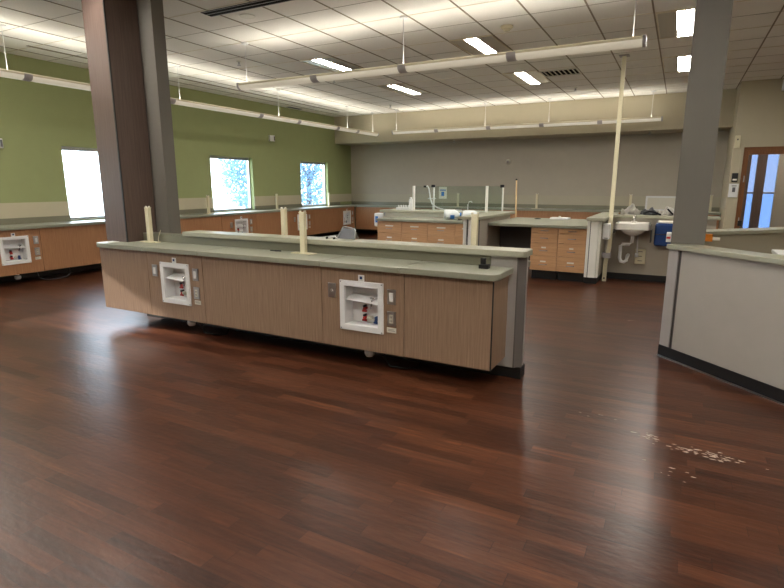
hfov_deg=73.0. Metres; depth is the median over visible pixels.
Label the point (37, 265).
base cabinet
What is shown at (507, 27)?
smoke detector
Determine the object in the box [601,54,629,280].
pole
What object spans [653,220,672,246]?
dispenser
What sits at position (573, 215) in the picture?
base cabinet
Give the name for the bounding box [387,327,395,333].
paper label
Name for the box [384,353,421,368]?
cable
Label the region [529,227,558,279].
base cabinet
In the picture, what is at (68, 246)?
base cabinet
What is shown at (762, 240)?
wall
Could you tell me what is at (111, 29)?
column
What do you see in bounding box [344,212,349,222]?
basin
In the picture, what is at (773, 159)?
window
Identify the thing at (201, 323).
cable
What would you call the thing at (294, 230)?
base cabinet
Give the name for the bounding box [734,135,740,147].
sensor
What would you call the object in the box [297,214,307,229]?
box
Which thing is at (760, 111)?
wall
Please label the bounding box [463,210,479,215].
jug
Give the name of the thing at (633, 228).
sink
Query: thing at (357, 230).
baseboard
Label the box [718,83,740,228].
wall
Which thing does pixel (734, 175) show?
card reader
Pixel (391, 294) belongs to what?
outlet plate
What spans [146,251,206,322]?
base cabinet
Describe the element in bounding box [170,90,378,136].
pendant light
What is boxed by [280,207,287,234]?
post
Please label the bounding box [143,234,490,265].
backsplash
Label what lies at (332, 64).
recessed light
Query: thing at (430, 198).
stand
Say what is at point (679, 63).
recessed light
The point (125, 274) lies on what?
base cabinet
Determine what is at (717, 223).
base cabinet
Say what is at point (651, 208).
folded cloth
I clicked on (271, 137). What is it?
fire alarm strobe
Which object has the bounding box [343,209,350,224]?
box
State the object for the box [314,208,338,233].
base cabinet
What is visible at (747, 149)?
door frame
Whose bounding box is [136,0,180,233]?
column
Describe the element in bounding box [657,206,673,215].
folded cloth
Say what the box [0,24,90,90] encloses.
pendant light
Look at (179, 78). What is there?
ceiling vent
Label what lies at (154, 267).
outlet plate
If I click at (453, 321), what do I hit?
base cabinet
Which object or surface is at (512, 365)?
wall
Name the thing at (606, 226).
paper towel dispenser
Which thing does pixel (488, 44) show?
recessed light
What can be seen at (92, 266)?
baseboard
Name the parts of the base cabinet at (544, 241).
drawer, drawer, drawer, drawer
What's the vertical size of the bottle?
0.238 m
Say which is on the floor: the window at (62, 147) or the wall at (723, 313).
the wall at (723, 313)
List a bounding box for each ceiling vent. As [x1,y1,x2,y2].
[27,45,86,58]
[179,78,337,111]
[201,0,292,16]
[539,67,581,77]
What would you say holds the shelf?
in the box at (361, 302)
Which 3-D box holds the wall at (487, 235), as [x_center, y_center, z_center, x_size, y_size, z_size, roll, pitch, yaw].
[1.628,-0.859,8.919,0.320,0.980,1.990,6,13,27]
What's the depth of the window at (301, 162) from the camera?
15.10 m
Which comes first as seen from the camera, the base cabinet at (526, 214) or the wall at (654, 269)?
the wall at (654, 269)
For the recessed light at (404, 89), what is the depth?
10.73 m
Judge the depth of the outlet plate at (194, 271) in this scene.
4.95 m
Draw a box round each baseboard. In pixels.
[0,231,339,282]
[353,229,377,232]
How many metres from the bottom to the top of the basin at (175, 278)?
0.322 m
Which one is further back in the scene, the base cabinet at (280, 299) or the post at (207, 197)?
the post at (207, 197)
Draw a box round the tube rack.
[396,205,408,209]
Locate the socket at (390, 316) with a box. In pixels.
[389,315,392,323]
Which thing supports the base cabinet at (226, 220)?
attached to the wall at (37, 119)
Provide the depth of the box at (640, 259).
8.06 m
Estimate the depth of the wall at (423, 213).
9.87 m
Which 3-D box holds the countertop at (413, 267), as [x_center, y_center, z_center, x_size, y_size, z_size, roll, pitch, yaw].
[-1.108,-0.343,4.715,4.320,0.043,0.406,6,13,27]
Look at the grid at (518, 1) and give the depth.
7.48 m
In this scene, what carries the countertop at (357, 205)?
on the base cabinet at (364, 215)
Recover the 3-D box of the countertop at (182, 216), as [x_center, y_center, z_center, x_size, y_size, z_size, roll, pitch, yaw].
[-4.340,-1.471,10.188,0.557,0.043,12.840,6,13,27]
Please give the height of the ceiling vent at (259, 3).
0.009 m
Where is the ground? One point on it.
(87, 207)
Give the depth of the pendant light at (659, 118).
12.12 m
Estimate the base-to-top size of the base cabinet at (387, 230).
0.812 m
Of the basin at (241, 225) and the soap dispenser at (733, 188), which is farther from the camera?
the basin at (241, 225)
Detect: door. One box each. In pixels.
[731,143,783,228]
[739,154,783,227]
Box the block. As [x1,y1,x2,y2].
[479,258,489,268]
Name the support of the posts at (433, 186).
on the wall at (423, 213)
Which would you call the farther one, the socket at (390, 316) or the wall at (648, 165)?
the wall at (648, 165)
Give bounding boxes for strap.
[643,210,660,214]
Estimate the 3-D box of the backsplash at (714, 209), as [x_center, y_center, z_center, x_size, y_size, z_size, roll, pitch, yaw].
[3.053,-2.359,14.148,9.742,0.094,0.023,6,13,27]
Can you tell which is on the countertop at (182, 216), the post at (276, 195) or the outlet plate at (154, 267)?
the post at (276, 195)
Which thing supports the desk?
on the base cabinet at (544, 241)
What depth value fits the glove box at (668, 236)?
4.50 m
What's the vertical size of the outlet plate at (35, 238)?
0.116 m
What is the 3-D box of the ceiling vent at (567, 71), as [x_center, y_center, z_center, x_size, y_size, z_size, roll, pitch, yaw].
[2.898,-3.810,9.122,0.626,0.019,0.514,6,13,27]
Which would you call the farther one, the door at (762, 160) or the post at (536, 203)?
the post at (536, 203)
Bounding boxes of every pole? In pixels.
[515,179,516,216]
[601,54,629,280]
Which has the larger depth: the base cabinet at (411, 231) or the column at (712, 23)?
the base cabinet at (411, 231)
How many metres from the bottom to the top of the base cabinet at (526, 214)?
0.647 m
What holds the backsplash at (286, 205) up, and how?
attached to the wall at (37, 119)
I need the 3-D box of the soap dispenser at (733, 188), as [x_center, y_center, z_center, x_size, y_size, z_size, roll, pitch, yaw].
[6.628,-2.010,10.293,0.155,0.260,0.053,6,13,27]
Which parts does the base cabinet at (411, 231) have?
drawer, drawer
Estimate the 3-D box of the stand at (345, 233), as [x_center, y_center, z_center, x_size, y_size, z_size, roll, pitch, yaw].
[-0.382,-0.532,4.612,0.190,0.116,0.108,6,13,27]
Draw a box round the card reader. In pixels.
[731,173,737,181]
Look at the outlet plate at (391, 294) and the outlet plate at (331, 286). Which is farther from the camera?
the outlet plate at (331, 286)
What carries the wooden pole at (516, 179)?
on the floor
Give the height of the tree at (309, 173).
4.989 m
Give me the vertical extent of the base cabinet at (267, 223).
0.647 m
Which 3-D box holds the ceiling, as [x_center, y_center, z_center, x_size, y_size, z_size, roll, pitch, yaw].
[0.413,-3.090,5.301,13.150,0.128,15.850,6,13,27]
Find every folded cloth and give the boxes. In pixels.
[621,203,640,214]
[640,207,656,214]
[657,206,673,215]
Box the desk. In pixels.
[488,217,587,228]
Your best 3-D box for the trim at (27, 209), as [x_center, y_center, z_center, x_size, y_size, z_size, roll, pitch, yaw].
[-5.184,-1.498,9.173,0.006,0.230,16.700,6,13,27]
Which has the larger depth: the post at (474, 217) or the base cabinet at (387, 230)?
the base cabinet at (387, 230)
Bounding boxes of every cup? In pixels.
[187,321,195,325]
[365,350,374,356]
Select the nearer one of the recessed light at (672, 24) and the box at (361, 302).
the box at (361, 302)
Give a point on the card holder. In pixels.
(709, 237)
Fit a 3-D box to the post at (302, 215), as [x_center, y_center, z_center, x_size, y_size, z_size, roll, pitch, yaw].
[-0.777,-0.541,4.635,0.240,0.378,0.070,6,13,27]
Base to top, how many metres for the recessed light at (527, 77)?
0.013 m
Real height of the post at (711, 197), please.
0.378 m
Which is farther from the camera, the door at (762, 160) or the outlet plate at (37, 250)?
the door at (762, 160)
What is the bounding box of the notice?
[439,187,446,198]
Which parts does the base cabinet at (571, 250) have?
drawer, drawer, drawer, drawer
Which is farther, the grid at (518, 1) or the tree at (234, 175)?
the tree at (234, 175)
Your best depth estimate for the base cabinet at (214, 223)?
10.67 m
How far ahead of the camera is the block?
3.83 m
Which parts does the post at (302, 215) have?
plate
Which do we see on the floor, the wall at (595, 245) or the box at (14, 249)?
the wall at (595, 245)
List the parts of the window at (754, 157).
glass pane, glass pane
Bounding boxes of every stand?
[336,226,358,239]
[424,185,461,210]
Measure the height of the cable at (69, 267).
0.160 m
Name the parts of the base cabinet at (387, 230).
drawer, drawer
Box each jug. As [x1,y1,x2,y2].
[444,210,461,218]
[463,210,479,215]
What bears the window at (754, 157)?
in the door at (762, 160)
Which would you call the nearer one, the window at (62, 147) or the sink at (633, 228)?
the sink at (633, 228)
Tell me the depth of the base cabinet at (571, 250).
7.97 m
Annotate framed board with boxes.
[645,196,675,210]
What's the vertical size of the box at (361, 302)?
0.450 m
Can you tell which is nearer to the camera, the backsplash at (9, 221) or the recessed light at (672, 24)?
the recessed light at (672, 24)
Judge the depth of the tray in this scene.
9.29 m
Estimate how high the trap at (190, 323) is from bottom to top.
0.104 m
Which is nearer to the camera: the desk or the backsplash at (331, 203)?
the desk
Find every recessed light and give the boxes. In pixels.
[300,57,362,71]
[377,83,428,94]
[449,35,511,55]
[502,70,551,84]
[655,8,695,38]
[662,55,690,72]
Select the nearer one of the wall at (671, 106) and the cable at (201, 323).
the cable at (201, 323)
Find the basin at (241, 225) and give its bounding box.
[237,221,246,232]
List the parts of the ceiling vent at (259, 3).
blade, blade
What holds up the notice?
attached to the posts at (433, 186)
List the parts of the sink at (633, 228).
bowl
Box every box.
[0,233,31,265]
[159,258,191,305]
[235,217,248,232]
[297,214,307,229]
[339,275,383,334]
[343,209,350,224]
[634,249,645,263]
[666,232,671,241]
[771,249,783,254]
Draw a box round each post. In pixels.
[140,206,160,242]
[203,195,211,213]
[273,194,277,209]
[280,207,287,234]
[291,210,316,254]
[471,212,479,245]
[531,193,540,208]
[708,195,713,211]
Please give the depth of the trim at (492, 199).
13.99 m
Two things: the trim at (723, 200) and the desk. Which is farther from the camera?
the trim at (723, 200)
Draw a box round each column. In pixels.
[81,0,156,241]
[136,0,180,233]
[671,0,733,244]
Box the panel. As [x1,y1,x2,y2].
[499,226,531,259]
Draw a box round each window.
[61,146,104,219]
[210,155,253,211]
[300,161,325,206]
[743,155,757,227]
[758,154,779,227]
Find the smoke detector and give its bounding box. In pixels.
[501,24,512,31]
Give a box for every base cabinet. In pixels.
[0,228,44,276]
[39,224,106,270]
[99,247,151,313]
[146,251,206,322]
[180,216,221,233]
[202,256,322,342]
[221,214,256,232]
[256,211,290,234]
[290,210,314,235]
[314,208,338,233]
[321,267,404,356]
[339,207,354,230]
[356,207,388,229]
[377,221,401,240]
[402,222,427,242]
[404,274,508,370]
[427,223,454,243]
[455,224,462,244]
[469,209,512,217]
[513,210,561,217]
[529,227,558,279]
[556,228,586,281]
[562,212,601,218]
[708,215,719,228]
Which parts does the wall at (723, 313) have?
corner post, floor trim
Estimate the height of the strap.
0.070 m
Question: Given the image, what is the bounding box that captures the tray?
[550,216,570,219]
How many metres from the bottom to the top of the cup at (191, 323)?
0.060 m
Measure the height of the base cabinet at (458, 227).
0.812 m
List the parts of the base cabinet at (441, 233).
drawer, drawer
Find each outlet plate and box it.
[33,236,38,243]
[34,247,39,254]
[152,264,157,275]
[192,268,198,280]
[193,287,199,299]
[328,282,335,296]
[387,289,395,304]
[387,311,395,326]
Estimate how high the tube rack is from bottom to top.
0.090 m
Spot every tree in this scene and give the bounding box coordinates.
[215,159,301,207]
[300,164,322,204]
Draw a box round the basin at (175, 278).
[164,267,186,299]
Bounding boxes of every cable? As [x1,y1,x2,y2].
[37,267,69,279]
[201,323,229,334]
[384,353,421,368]
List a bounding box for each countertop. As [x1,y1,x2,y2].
[0,205,355,230]
[96,241,513,280]
[349,204,720,214]
[376,217,462,223]
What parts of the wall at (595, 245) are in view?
post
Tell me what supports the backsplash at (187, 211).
attached to the wall at (37, 119)
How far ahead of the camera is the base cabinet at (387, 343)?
4.15 m
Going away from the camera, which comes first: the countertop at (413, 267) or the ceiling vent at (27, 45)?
the countertop at (413, 267)
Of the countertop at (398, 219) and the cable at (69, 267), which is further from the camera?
the countertop at (398, 219)
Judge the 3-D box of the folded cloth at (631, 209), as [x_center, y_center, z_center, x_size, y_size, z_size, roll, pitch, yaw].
[3.665,-1.307,8.127,0.289,0.166,0.230,6,13,27]
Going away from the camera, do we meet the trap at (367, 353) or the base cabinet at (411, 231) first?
the trap at (367, 353)
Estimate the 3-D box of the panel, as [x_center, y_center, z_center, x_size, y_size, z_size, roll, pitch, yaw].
[2.164,-0.834,8.967,0.695,0.712,0.030,6,13,27]
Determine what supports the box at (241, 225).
attached to the base cabinet at (226, 220)
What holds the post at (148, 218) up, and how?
on the countertop at (413, 267)
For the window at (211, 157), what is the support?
in the wall at (37, 119)
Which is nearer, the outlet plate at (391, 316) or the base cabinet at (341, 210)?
the outlet plate at (391, 316)
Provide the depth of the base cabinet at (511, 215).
13.58 m
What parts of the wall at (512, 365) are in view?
post, post trim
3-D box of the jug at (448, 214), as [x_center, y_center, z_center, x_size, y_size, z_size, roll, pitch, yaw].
[1.057,-1.386,9.241,0.300,0.170,0.172,0,12,-1]
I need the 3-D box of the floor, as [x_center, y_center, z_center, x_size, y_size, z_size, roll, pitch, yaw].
[0.919,0.103,6.928,13.550,0.100,18.400,6,13,27]
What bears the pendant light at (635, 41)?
hanging from the ceiling
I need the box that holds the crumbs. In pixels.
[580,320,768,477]
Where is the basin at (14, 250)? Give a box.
[3,239,27,261]
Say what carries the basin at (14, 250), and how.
in the box at (14, 249)
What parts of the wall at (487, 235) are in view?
post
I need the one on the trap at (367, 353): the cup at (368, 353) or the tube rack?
the cup at (368, 353)
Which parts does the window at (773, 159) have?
glass pane, glass pane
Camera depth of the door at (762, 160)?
12.36 m
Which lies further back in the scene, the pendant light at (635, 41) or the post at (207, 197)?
the post at (207, 197)
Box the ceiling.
[0,0,783,116]
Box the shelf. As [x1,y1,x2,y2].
[345,286,377,327]
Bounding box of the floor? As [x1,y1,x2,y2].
[0,232,783,587]
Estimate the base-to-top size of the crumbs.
0.001 m
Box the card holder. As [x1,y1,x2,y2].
[705,234,719,241]
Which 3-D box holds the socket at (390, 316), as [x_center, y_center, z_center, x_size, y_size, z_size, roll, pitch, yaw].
[-0.007,0.191,4.026,0.032,0.068,0.004,6,13,27]
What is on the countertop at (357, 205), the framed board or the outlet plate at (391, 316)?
the framed board
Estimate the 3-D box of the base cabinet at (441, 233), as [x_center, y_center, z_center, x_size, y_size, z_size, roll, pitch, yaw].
[0.959,-0.861,9.344,0.508,0.812,0.584,6,13,27]
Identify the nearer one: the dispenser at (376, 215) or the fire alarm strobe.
the dispenser at (376, 215)
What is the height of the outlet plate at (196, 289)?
0.116 m
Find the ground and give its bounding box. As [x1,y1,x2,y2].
[68,195,322,216]
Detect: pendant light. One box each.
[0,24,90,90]
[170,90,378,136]
[236,0,646,90]
[391,90,662,134]
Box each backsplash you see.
[0,215,70,224]
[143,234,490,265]
[179,208,213,214]
[255,204,301,209]
[330,202,339,205]
[352,201,719,211]
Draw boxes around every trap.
[187,321,206,325]
[365,350,385,356]
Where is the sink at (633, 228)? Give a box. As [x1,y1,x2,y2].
[613,215,652,263]
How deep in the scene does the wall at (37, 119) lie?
10.71 m
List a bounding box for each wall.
[0,52,351,220]
[143,230,532,378]
[334,89,736,145]
[351,131,728,228]
[380,208,493,218]
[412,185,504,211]
[459,211,514,246]
[584,212,617,283]
[605,214,720,282]
[657,244,783,405]
[705,227,783,253]
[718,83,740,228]
[723,78,783,228]
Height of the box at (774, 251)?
0.190 m
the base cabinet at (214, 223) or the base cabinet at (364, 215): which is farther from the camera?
the base cabinet at (364, 215)
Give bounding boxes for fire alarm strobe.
[269,135,274,141]
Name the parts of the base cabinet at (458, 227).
drawer, drawer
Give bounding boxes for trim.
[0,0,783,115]
[0,194,351,218]
[351,194,720,206]
[720,197,725,209]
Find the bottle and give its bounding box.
[409,197,412,209]
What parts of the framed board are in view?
panel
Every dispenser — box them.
[374,213,382,225]
[602,223,610,239]
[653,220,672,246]
[728,184,738,196]
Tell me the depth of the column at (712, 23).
4.16 m
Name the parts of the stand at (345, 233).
panel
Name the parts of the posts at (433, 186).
glass post, glass post, glass post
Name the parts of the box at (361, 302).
tag plate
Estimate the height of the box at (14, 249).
0.450 m
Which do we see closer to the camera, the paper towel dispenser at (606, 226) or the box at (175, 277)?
the box at (175, 277)

